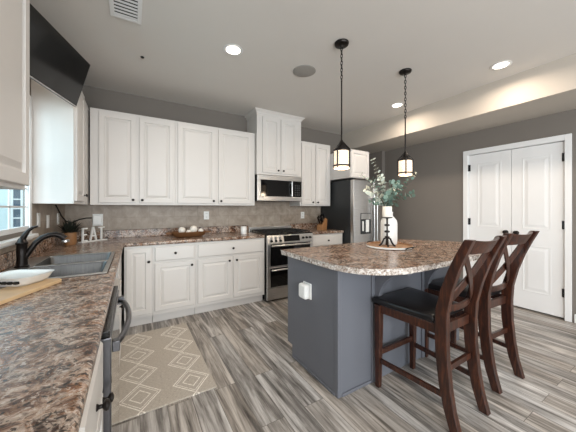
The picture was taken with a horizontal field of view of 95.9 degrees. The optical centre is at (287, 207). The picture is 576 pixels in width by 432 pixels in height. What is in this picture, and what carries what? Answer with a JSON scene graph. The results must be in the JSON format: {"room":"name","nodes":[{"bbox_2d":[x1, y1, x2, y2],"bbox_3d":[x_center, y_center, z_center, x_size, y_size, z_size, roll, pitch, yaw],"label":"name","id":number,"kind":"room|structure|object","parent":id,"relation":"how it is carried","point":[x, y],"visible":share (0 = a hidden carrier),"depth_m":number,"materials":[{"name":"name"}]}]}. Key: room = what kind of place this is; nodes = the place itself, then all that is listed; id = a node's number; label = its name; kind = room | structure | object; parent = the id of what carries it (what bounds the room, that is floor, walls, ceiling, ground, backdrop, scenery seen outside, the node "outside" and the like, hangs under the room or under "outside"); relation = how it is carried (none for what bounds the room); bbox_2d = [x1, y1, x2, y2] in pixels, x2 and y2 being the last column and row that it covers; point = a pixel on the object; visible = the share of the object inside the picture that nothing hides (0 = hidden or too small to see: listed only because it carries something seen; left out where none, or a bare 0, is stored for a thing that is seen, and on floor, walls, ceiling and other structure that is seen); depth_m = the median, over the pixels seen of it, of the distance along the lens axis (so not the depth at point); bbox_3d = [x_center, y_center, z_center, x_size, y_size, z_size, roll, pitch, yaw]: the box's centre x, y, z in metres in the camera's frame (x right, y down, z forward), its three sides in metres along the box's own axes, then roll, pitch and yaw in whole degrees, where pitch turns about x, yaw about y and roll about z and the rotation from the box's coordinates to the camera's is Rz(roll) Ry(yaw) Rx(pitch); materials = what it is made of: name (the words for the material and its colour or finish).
{"room":"kitchen","nodes":[
{"label":"kitchen","id":0,"kind":"room"},
{"bbox_2d":[0,78,30,252],"bbox_3d":[-0.512,-0.074,-0.515,0.075,2.714,8.000,0,0,-31],"label":"wall","id":1,"kind":"structure","parent":0,"point":[5,237],"depth_m":1.80,"materials":[{"name":"paint"}]},
{"bbox_2d":[0,0,29,189],"bbox_3d":[-1.048,-0.605,0.722,0.275,1.050,0.872,0,0,-31],"label":"upper cabinet","id":2,"kind":"object","parent":1,"relation":"attached to","point":[14,14],"visible":1,"depth_m":1.01,"materials":[{"name":"paint"}]},
{"bbox_2d":[0,96,38,248],"bbox_3d":[-1.696,-0.302,1.562,0.065,1.080,1.220,0,0,-31],"label":"window","id":3,"kind":"structure","parent":1,"relation":"in","point":[28,189],"depth_m":1.92,"materials":[{"name":"white wood"}]},
{"bbox_2d":[0,203,64,254],"bbox_3d":[-1.452,0.099,1.137,0.008,0.343,4.200,0,0,-31],"label":"wall tile","id":4,"kind":"structure","parent":1,"relation":"attached to","point":[44,210],"depth_m":2.26,"materials":[{"name":"tile"}]},
{"bbox_2d":[37,213,39,226],"bbox_3d":[-2.022,0.098,2.107,0.009,0.116,0.072,0,0,-31],"label":"light switch","id":5,"kind":"object","parent":4,"relation":"attached to","point":[38,214],"visible":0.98,"depth_m":2.09,"materials":[{"name":"white plastic"}]},
{"bbox_2d":[47,215,49,227],"bbox_3d":[-2.163,0.123,2.344,0.009,0.116,0.072,0,0,-31],"label":"light switch","id":6,"kind":"object","parent":4,"relation":"attached to","point":[48,216],"visible":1,"depth_m":2.33,"materials":[{"name":"white plastic"}]},
{"bbox_2d":[31,79,89,204],"bbox_3d":[-2.116,-0.559,2.538,0.306,1.050,1.112,0,0,-31],"label":"upper cabinet","id":7,"kind":"object","parent":1,"relation":"attached to","point":[60,129],"visible":0.81,"depth_m":2.07,"materials":[{"name":"paint"}]},
{"bbox_3d":[-1.720,-0.937,1.676,0.102,0.200,0.100,0,0,-31],"label":"bracket","id":8,"kind":"object","parent":1,"relation":"attached to","visible":0},
{"bbox_2d":[30,4,89,106],"bbox_3d":[-1.585,-0.983,1.754,0.127,0.356,0.680,0,0,-13],"label":"television","id":9,"kind":"object","parent":8,"relation":"attached to","point":[55,65],"visible":0.7,"depth_m":1.74,"materials":[{"name":"black plastic"}]},
{"bbox_2d":[82,85,364,310],"bbox_3d":[-0.465,-0.074,4.244,5.400,2.714,0.120,0,0,-31],"label":"wall","id":10,"kind":"structure","parent":0,"point":[99,98],"depth_m":3.52,"materials":[{"name":"paint"}]},
{"bbox_2d":[90,107,174,204],"bbox_3d":[-1.839,-0.559,3.134,0.852,1.050,0.376,0,0,-31],"label":"upper cabinet","id":11,"kind":"object","parent":10,"relation":"attached to","point":[132,156],"visible":1,"depth_m":2.98,"materials":[{"name":"paint"}]},
{"bbox_2d":[65,202,319,231],"bbox_3d":[-0.963,0.133,3.872,3.637,0.500,0.008,0,0,-31],"label":"wall tile","id":12,"kind":"structure","parent":10,"relation":"attached to","point":[115,217],"depth_m":3.62,"materials":[{"name":"tile"}]},
{"bbox_2d":[55,204,102,225],"bbox_3d":[-2.322,0.089,2.824,0.199,0.247,0.599,0,0,5],"label":"power adapter","id":13,"kind":"object","parent":12,"relation":"attached to","point":[97,218],"visible":0.94,"depth_m":3.04,"materials":[{"name":"white plastic"}]},
{"bbox_2d":[204,211,208,218],"bbox_3d":[-1.173,0.108,3.736,0.072,0.116,0.008,0,0,-31],"label":"power outlet","id":14,"kind":"object","parent":12,"relation":"attached to","point":[206,213],"visible":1,"depth_m":3.73,"materials":[{"name":"white plastic"}]},
{"bbox_2d":[175,121,254,205],"bbox_3d":[-1.014,-0.559,3.627,1.068,1.050,0.376,0,0,-31],"label":"upper cabinet","id":15,"kind":"object","parent":10,"relation":"attached to","point":[214,166],"visible":0.98,"depth_m":3.46,"materials":[{"name":"paint"}]},
{"bbox_2d":[244,107,304,176],"bbox_3d":[-0.204,-0.959,4.080,0.848,0.940,0.430,0,0,-31],"label":"upper cabinet","id":16,"kind":"object","parent":10,"relation":"attached to","point":[277,134],"visible":0.98,"depth_m":3.89,"materials":[{"name":"paint"}]},
{"bbox_2d":[255,174,300,201],"bbox_3d":[-0.199,-0.291,4.073,0.757,0.380,0.427,0,0,-31],"label":"microwave","id":17,"kind":"object","parent":16,"relation":"attached to","point":[268,188],"visible":0.99,"depth_m":3.91,"materials":[{"name":"silver metal"}]},
{"bbox_2d":[290,141,329,205],"bbox_3d":[0.392,-0.559,4.468,0.632,1.050,0.376,0,0,-31],"label":"upper cabinet","id":18,"kind":"object","parent":10,"relation":"attached to","point":[315,157],"visible":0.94,"depth_m":4.34,"materials":[{"name":"paint"}]},
{"bbox_2d":[330,149,368,181],"bbox_3d":[0.962,-0.707,4.550,0.425,0.450,0.820,0,0,-31],"label":"upper cabinet","id":19,"kind":"object","parent":10,"relation":"attached to","point":[359,160],"visible":0.51,"depth_m":4.22,"materials":[{"name":"paint"}]},
{"bbox_2d":[30,0,575,134],"bbox_3d":[1.580,-1.471,0.824,5.400,0.080,8.150,0,0,-31],"label":"ceiling","id":20,"kind":"structure","parent":0,"point":[450,48],"depth_m":2.33,"materials":[{"name":"paint"}]},
{"bbox_2d":[109,0,142,24],"bbox_3d":[-1.129,-1.427,1.808,0.200,0.008,0.380,0,0,-31],"label":"ceiling vent","id":21,"kind":"object","parent":20,"relation":"in","point":[129,10],"visible":1,"depth_m":1.87,"materials":[{"name":"white metal"}]},
{"bbox_2d":[223,44,242,55],"bbox_3d":[-0.496,-1.427,2.350,0.176,0.006,0.176,0,0,-31],"label":"recessed light","id":22,"kind":"object","parent":20,"relation":"in","point":[231,49],"visible":1,"depth_m":2.34,"materials":[{"name":"beige"}]},
{"bbox_2d":[293,65,315,76],"bbox_3d":[0.171,-1.427,2.716,0.236,0.008,0.236,0,0,-31],"label":"ceiling speaker","id":23,"kind":"object","parent":20,"relation":"attached to","point":[302,70],"visible":1,"depth_m":2.70},
{"bbox_2d":[333,38,349,169],"bbox_3d":[0.465,-0.884,2.255,0.149,1.094,0.149,0,0,-23],"label":"pendant lamp","id":24,"kind":"object","parent":20,"relation":"hanging from","point":[341,153],"visible":1,"depth_m":2.21,"materials":[{"name":"brown metal"}]},
{"bbox_2d":[390,103,403,107],"bbox_3d":[1.517,-1.427,3.614,0.176,0.006,0.176,0,0,-31],"label":"recessed light","id":25,"kind":"object","parent":20,"relation":"in","point":[395,105],"visible":1,"depth_m":3.62,"materials":[{"name":"beige"}]},
{"bbox_2d":[397,68,413,175],"bbox_3d":[1.227,-0.884,2.716,0.150,1.094,0.150,0,0,-8],"label":"pendant lamp","id":26,"kind":"object","parent":20,"relation":"hanging from","point":[406,162],"visible":0.99,"depth_m":2.69,"materials":[{"name":"brown metal"}]},
{"bbox_2d":[490,60,512,69],"bbox_3d":[2.134,-1.427,2.602,0.176,0.006,0.176,0,0,-31],"label":"recessed light","id":27,"kind":"object","parent":20,"relation":"in","point":[502,64],"visible":1,"depth_m":2.60,"materials":[{"name":"beige"}]},
{"bbox_2d":[119,297,575,431],"bbox_3d":[1.580,1.308,0.824,5.400,0.050,8.150,0,0,-31],"label":"floor","id":28,"kind":"structure","parent":0,"point":[246,349],"depth_m":1.82,"materials":[{"name":"grey wood"}]},
{"bbox_2d":[79,341,113,431],"bbox_3d":[-0.621,0.846,0.365,0.590,0.873,0.822,0,0,-31],"label":"base cabinet","id":29,"kind":"object","parent":28,"relation":"on","point":[92,418],"visible":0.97,"depth_m":0.68,"materials":[{"name":"paint"}]},
{"bbox_2d":[101,286,131,431],"bbox_3d":[-0.980,0.848,0.996,0.653,0.869,0.600,0,0,-31],"label":"dishwasher","id":30,"kind":"object","parent":28,"relation":"on","point":[111,339],"visible":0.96,"depth_m":0.96,"materials":[{"name":"grey metal"}]},
{"bbox_2d":[111,250,122,319],"bbox_3d":[-1.960,0.846,2.554,0.539,0.873,1.243,0,0,-31],"label":"base cabinet","id":31,"kind":"object","parent":28,"relation":"on","point":[119,275],"visible":0.06,"depth_m":2.74,"materials":[{"name":"paint"}]},
{"bbox_2d":[0,225,264,431],"bbox_3d":[-0.556,0.341,1.789,2.212,0.136,3.999,0,0,-31],"label":"countertop","id":32,"kind":"structure","parent":31,"relation":"on","point":[50,337],"depth_m":0.76,"materials":[{"name":"stone"}]},
{"bbox_2d":[0,278,61,304],"bbox_3d":[-1.171,0.360,1.064,0.150,0.016,0.475,0,0,-7],"label":"chopping board","id":33,"kind":"object","parent":32,"relation":"on","point":[7,294],"visible":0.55,"depth_m":1.12,"materials":[{"name":"brown wood"}]},
{"bbox_2d":[0,269,53,286],"bbox_3d":[-1.260,0.330,1.217,0.220,0.043,0.176,0,0,-1],"label":"dish","id":34,"kind":"object","parent":33,"relation":"on","point":[22,277],"visible":1,"depth_m":1.20,"materials":[{"name":"white ceramic"}]},
{"bbox_2d":[14,225,69,267],"bbox_3d":[-1.560,0.236,1.655,0.258,0.253,0.067,0,0,-40],"label":"faucet","id":35,"kind":"object","parent":32,"relation":"on","point":[23,252],"visible":1,"depth_m":1.60,"materials":[{"name":"brown metal"}]},
{"bbox_2d":[3,251,114,278],"bbox_3d":[-1.452,0.455,1.685,0.514,0.184,0.824,0,0,-31],"label":"sink","id":36,"kind":"object","parent":32,"relation":"in","point":[87,264],"visible":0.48,"depth_m":1.74,"materials":[{"name":"metal"}]},
{"bbox_2d":[56,219,85,244],"bbox_3d":[-2.176,0.236,2.608,0.271,0.266,0.282,0,0,-31],"label":"potted plant","id":37,"kind":"object","parent":32,"relation":"on","point":[70,229],"visible":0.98,"depth_m":2.56,"materials":[{"name":"green plant"}]},
{"bbox_2d":[78,226,106,242],"bbox_3d":[-2.144,0.287,2.862,0.056,0.163,0.310,0,0,9],"label":"letter sign","id":38,"kind":"object","parent":32,"relation":"on","point":[93,231],"visible":1,"depth_m":2.84,"materials":[{"name":"white wood"}]},
{"bbox_2d":[165,230,210,237],"bbox_3d":[-1.258,0.333,3.299,0.540,0.070,0.210,0,0,-33],"label":"dough bowl","id":39,"kind":"object","parent":32,"relation":"on","point":[176,234],"visible":0.93,"depth_m":3.21,"materials":[{"name":"brown wood"}]},
{"bbox_2d":[178,227,184,231],"bbox_3d":[-1.330,0.280,3.255,0.086,0.086,0.085,0,0,-31],"label":"ball","id":40,"kind":"object","parent":39,"relation":"in","point":[181,229],"visible":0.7,"depth_m":3.23,"materials":[{"name":"white"}]},
{"bbox_2d":[190,225,196,231],"bbox_3d":[-1.210,0.272,3.327,0.096,0.096,0.094,0,0,-31],"label":"ball","id":41,"kind":"object","parent":39,"relation":"in","point":[193,228],"visible":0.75,"depth_m":3.29,"materials":[{"name":"white"}]},
{"bbox_2d":[241,226,246,233],"bbox_3d":[-0.630,0.315,3.691,0.086,0.107,0.085,0,0,-31],"label":"candle jar","id":42,"kind":"object","parent":32,"relation":"on","point":[243,228],"visible":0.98,"depth_m":3.66,"materials":[{"name":"white ceramic"}]},
{"bbox_2d":[114,278,123,366],"bbox_3d":[-1.385,0.933,1.643,0.590,0.700,0.900,0,0,-31],"label":"base cabinet","id":43,"kind":"object","parent":28,"relation":"on","point":[117,282],"visible":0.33,"depth_m":2.00,"materials":[{"name":"paint"}]},
{"bbox_2d":[124,245,152,326],"bbox_3d":[-1.737,0.846,3.014,0.264,0.873,0.634,0,0,-31],"label":"base cabinet","id":44,"kind":"object","parent":28,"relation":"on","point":[138,260],"visible":0.87,"depth_m":2.78,"materials":[{"name":"paint"}]},
{"bbox_2d":[119,323,216,422],"bbox_3d":[-1.081,1.278,2.207,0.616,0.010,1.206,0,0,-31],"label":"rug","id":45,"kind":"object","parent":28,"relation":"on","point":[159,368],"visible":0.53,"depth_m":2.02,"materials":[{"name":"beige fabric"}]},
{"bbox_2d":[152,242,195,321],"bbox_3d":[-1.428,0.846,3.199,0.455,0.873,0.634,0,0,-31],"label":"base cabinet","id":46,"kind":"object","parent":28,"relation":"on","point":[174,265],"visible":0.91,"depth_m":2.96,"materials":[{"name":"paint"}]},
{"bbox_2d":[195,238,263,313],"bbox_3d":[-0.846,0.846,3.547,0.900,0.873,0.634,0,0,-31],"label":"base cabinet","id":47,"kind":"object","parent":28,"relation":"on","point":[229,273],"visible":0.95,"depth_m":3.29,"materials":[{"name":"paint"}]},
{"bbox_2d":[249,225,312,300],"bbox_3d":[-0.109,0.792,3.958,0.760,0.982,0.712,0,0,-31],"label":"range","id":48,"kind":"object","parent":28,"relation":"on","point":[277,238],"visible":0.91,"depth_m":3.61,"materials":[{"name":"silver metal"}]},
{"bbox_2d":[250,231,311,235],"bbox_3d":[-0.115,0.371,3.967,0.760,0.013,0.605,0,0,-31],"label":"cooktop","id":49,"kind":"object","parent":48,"relation":"in","point":[267,233],"depth_m":3.73,"materials":[{"name":"black glass"}]},
{"bbox_2d":[313,233,341,246],"bbox_3d":[0.485,0.846,4.342,0.640,0.873,0.634,0,0,-31],"label":"base cabinet","id":50,"kind":"object","parent":28,"relation":"on","point":[334,238],"visible":0.26,"depth_m":4.09,"materials":[{"name":"paint"}]},
{"bbox_2d":[290,223,343,234],"bbox_3d":[0.476,0.341,4.363,0.648,0.136,0.639,0,0,-31],"label":"countertop","id":51,"kind":"structure","parent":50,"relation":"on","point":[312,227],"depth_m":4.46,"materials":[{"name":"stone"}]},
{"bbox_2d":[317,213,326,229],"bbox_3d":[0.562,0.229,4.345,0.100,0.280,0.246,0,0,34],"label":"knife block","id":52,"kind":"object","parent":51,"relation":"on","point":[322,221],"visible":0.99,"depth_m":4.30,"materials":[{"name":"beige wood"}]},
{"bbox_2d":[321,178,390,243],"bbox_3d":[1.228,0.407,4.641,0.905,1.752,0.877,0,0,-31],"label":"refrigerator","id":53,"kind":"object","parent":28,"relation":"on","point":[349,210],"visible":0.52,"depth_m":4.25,"materials":[{"name":"metal"}]},
{"bbox_2d":[288,257,458,398],"bbox_3d":[0.892,0.846,2.313,1.552,0.874,0.960,0,0,-31],"label":"kitchen island","id":54,"kind":"object","parent":28,"relation":"on","point":[331,334],"visible":0.56,"depth_m":1.90,"materials":[{"name":"paint"}]},
{"bbox_2d":[299,281,311,299],"bbox_3d":[0.130,0.648,2.031,0.062,0.124,0.108,0,0,-31],"label":"island outlet","id":55,"kind":"object","parent":54,"relation":"attached to","point":[305,288],"visible":1,"depth_m":2.00,"materials":[{"name":"white plastic"}]},
{"bbox_2d":[281,239,480,274],"bbox_3d":[1.031,0.389,2.348,1.947,0.040,1.014,0,0,-31],"label":"island countertop","id":56,"kind":"structure","parent":54,"relation":"on","point":[354,258],"depth_m":1.96,"materials":[{"name":"stone"}]},
{"bbox_2d":[366,241,414,249],"bbox_3d":[0.954,0.353,2.454,0.414,0.031,0.414,0,0,10],"label":"tray","id":57,"kind":"object","parent":56,"relation":"on","point":[400,246],"visible":0.86,"depth_m":2.40,"materials":[{"name":"brown wood"}]},
{"bbox_2d":[379,217,395,246],"bbox_3d":[0.914,0.219,2.395,0.114,0.271,0.114,0,0,-31],"label":"candle holder","id":58,"kind":"object","parent":57,"relation":"on","point":[386,231],"visible":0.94,"depth_m":2.38,"materials":[{"name":"brown metal"}]},
{"bbox_2d":[382,206,391,216],"bbox_3d":[0.914,0.033,2.395,0.084,0.111,0.084,0,0,-31],"label":"candle","id":59,"kind":"object","parent":58,"relation":"on","point":[386,210],"visible":0.88,"depth_m":2.36,"materials":[{"name":"white wax"}]},
{"bbox_2d":[380,212,396,244],"bbox_3d":[0.985,0.197,2.536,0.156,0.317,0.156,0,0,-31],"label":"vase","id":60,"kind":"object","parent":57,"relation":"on","point":[392,228],"visible":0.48,"depth_m":2.47,"materials":[{"name":"white ceramic"}]},
{"bbox_2d":[359,158,416,207],"bbox_3d":[0.941,-0.188,2.512,0.605,0.578,0.303,0,0,-31],"label":"eucalyptus stems","id":61,"kind":"object","parent":60,"relation":"in","point":[386,200],"visible":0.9,"depth_m":2.50,"materials":[{"name":"green plant"}]},
{"bbox_2d":[372,235,506,431],"bbox_3d":[0.976,0.726,1.727,0.463,1.114,0.657,0,0,-31],"label":"counter chair","id":62,"kind":"object","parent":28,"relation":"on","point":[415,307],"visible":1,"depth_m":1.63,"materials":[{"name":"brown wood"}]},
{"bbox_2d":[424,231,539,393],"bbox_3d":[1.510,0.726,2.086,0.463,1.114,0.657,0,0,-28],"label":"counter chair","id":63,"kind":"object","parent":28,"relation":"on","point":[502,294],"visible":0.75,"depth_m":1.94,"materials":[{"name":"brown wood"}]},
{"bbox_2d":[342,53,575,153],"bbox_3d":[3.419,-1.268,1.836,0.717,0.327,8.000,0,0,-31],"label":"soffit","id":64,"kind":"structure","parent":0,"point":[549,88],"depth_m":3.17,"materials":[{"name":"paint"}]},
{"bbox_2d":[365,109,575,321],"bbox_3d":[3.776,-0.074,2.050,0.285,2.714,8.000,0,0,-31],"label":"wall","id":65,"kind":"structure","parent":0,"point":[435,213],"depth_m":4.10,"materials":[{"name":"paint"}]},
{"bbox_2d":[468,150,511,298],"bbox_3d":[2.775,0.251,3.613,0.090,2.028,0.519,0,0,-31],"label":"door","id":66,"kind":"structure","parent":65,"relation":"in","point":[490,174],"depth_m":3.59,"materials":[{"name":"white paint"}]},
{"bbox_2d":[463,133,571,321],"bbox_3d":[2.929,0.223,3.410,0.092,2.120,1.115,0,0,-31],"label":"trim","id":67,"kind":"structure","parent":65,"relation":"attached to","point":[567,138],"depth_m":2.95,"materials":[{"name":"white wood"}]},
{"bbox_2d":[512,141,564,317],"bbox_3d":[3.041,0.251,3.168,0.090,2.028,0.509,0,0,-31],"label":"door","id":68,"kind":"structure","parent":65,"relation":"in","point":[538,172],"depth_m":3.14,"materials":[{"name":"white paint"}]},
{"label":"outside","id":69,"kind":"structure","parent":0,"visible":0},
{"bbox_3d":[-11.283,1.943,3.532,13.700,0.080,22.000,0,0,-31],"label":"ground","id":70,"kind":"structure","parent":69,"visible":0},
{"bbox_2d":[0,189,22,229],"bbox_3d":[-9.670,-0.597,6.972,6.400,5.000,0.350,0,0,-31],"label":"house","id":71,"kind":"structure","parent":70,"relation":"on","point":[16,196],"depth_m":7.68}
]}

